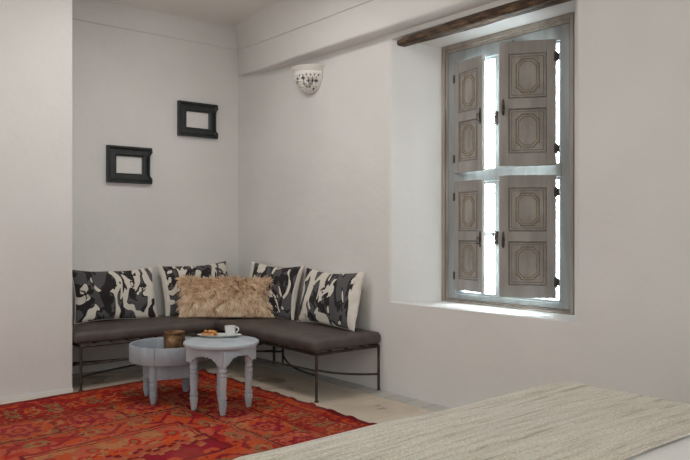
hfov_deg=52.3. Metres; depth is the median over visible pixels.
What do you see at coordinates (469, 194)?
shutter
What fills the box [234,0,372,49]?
trim
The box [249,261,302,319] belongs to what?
throw pillow
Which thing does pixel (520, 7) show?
wooden beam
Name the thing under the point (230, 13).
ceiling
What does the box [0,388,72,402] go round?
baseboard
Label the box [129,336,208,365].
tray
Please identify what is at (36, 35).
wall
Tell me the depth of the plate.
5.22 m
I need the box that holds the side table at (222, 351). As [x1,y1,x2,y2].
[183,335,258,415]
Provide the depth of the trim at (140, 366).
6.49 m
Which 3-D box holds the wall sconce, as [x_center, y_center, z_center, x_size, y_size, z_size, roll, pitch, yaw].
[-0.375,-1.354,6.350,0.192,0.235,0.384,0,0,-39]
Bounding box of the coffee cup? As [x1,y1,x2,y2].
[224,325,238,335]
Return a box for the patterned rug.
[0,369,376,459]
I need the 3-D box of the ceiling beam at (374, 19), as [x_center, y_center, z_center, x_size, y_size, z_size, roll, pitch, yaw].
[1.696,-1.833,3.885,0.170,0.543,9.040,0,0,-39]
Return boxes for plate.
[197,333,241,337]
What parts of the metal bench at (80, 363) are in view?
leg, frame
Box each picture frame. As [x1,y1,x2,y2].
[106,145,152,183]
[177,100,217,138]
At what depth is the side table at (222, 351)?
4.99 m
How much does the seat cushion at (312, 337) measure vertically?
0.114 m
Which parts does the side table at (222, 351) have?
leg, apron panel, leg, leg, apron panel, leg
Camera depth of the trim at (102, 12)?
6.79 m
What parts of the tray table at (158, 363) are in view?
leg, apron panel, leg, apron panel, leg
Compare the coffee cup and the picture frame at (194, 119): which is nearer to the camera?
the coffee cup
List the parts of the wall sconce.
lamp shade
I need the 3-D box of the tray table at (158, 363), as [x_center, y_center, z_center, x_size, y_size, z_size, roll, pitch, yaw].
[-1.345,1.077,5.408,0.606,0.425,0.606,0,0,-24]
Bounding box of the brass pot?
[163,330,184,348]
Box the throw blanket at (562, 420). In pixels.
[233,381,689,459]
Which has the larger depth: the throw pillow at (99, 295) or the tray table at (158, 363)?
the throw pillow at (99, 295)
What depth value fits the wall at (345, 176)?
5.13 m
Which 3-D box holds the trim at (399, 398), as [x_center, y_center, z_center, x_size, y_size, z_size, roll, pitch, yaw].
[1.689,1.298,3.878,0.150,0.004,9.040,0,0,-39]
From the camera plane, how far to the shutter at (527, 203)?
4.85 m
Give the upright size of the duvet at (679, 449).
0.468 m
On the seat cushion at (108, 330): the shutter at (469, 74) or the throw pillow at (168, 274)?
the throw pillow at (168, 274)
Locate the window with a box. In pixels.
[442,12,574,314]
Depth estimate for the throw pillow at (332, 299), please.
5.88 m
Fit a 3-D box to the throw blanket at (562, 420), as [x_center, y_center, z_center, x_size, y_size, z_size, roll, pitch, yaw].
[0.531,0.913,2.344,1.928,0.550,0.885,0,0,-39]
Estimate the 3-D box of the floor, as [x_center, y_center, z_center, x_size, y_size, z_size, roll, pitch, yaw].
[-0.604,1.375,2.184,7.044,0.150,9.340,0,0,-39]
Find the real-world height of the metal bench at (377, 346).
0.375 m
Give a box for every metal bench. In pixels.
[72,331,274,390]
[224,332,379,402]
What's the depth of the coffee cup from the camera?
5.23 m
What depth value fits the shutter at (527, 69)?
4.85 m
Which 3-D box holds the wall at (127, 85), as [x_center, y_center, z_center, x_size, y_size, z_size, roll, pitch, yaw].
[-1.857,-0.403,7.008,2.244,3.405,0.300,0,0,-39]
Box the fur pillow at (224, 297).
[176,273,273,317]
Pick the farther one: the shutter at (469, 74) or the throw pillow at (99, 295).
the throw pillow at (99, 295)
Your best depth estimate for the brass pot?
5.36 m
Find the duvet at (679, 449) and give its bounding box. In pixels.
[626,435,689,459]
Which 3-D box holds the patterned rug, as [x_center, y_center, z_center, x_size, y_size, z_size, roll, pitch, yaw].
[-1.251,1.288,4.085,3.026,0.023,3.740,0,0,-39]
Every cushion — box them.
[72,315,243,343]
[216,317,380,351]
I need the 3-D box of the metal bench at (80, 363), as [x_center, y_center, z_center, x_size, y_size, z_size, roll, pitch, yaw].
[-1.622,1.112,6.515,1.896,0.375,0.696,0,0,-39]
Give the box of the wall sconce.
[291,64,324,94]
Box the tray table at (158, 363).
[129,336,208,403]
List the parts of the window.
panel, panel, octagon moulding, octagon moulding, groove moulding, groove moulding, panel, panel, octagon moulding, octagon moulding, groove moulding, groove moulding, handle, handle, sash, sash, handle, handle, panel, panel, panel, octagon moulding, octagon moulding, groove moulding, groove moulding, panel, octagon moulding, octagon moulding, groove moulding, groove moulding, octagon moulding, octagon moulding, octagon moulding, octagon moulding, sash, sash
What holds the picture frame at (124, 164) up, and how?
attached to the wall at (127, 85)
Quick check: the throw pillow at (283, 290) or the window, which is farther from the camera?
the throw pillow at (283, 290)
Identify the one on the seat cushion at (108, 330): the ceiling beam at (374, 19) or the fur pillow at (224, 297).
the fur pillow at (224, 297)
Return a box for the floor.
[0,358,433,423]
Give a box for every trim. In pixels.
[72,0,236,49]
[72,365,142,376]
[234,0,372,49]
[236,356,449,411]
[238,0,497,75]
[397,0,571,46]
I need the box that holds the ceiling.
[106,0,278,26]
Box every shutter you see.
[454,54,484,173]
[454,179,484,292]
[499,39,555,165]
[499,175,555,298]
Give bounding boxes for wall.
[0,0,71,397]
[72,19,237,373]
[238,0,689,407]
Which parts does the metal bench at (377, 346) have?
leg, frame, leg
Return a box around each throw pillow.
[72,267,157,323]
[158,260,227,315]
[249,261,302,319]
[298,268,364,331]
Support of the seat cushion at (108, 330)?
on the metal bench at (80, 363)

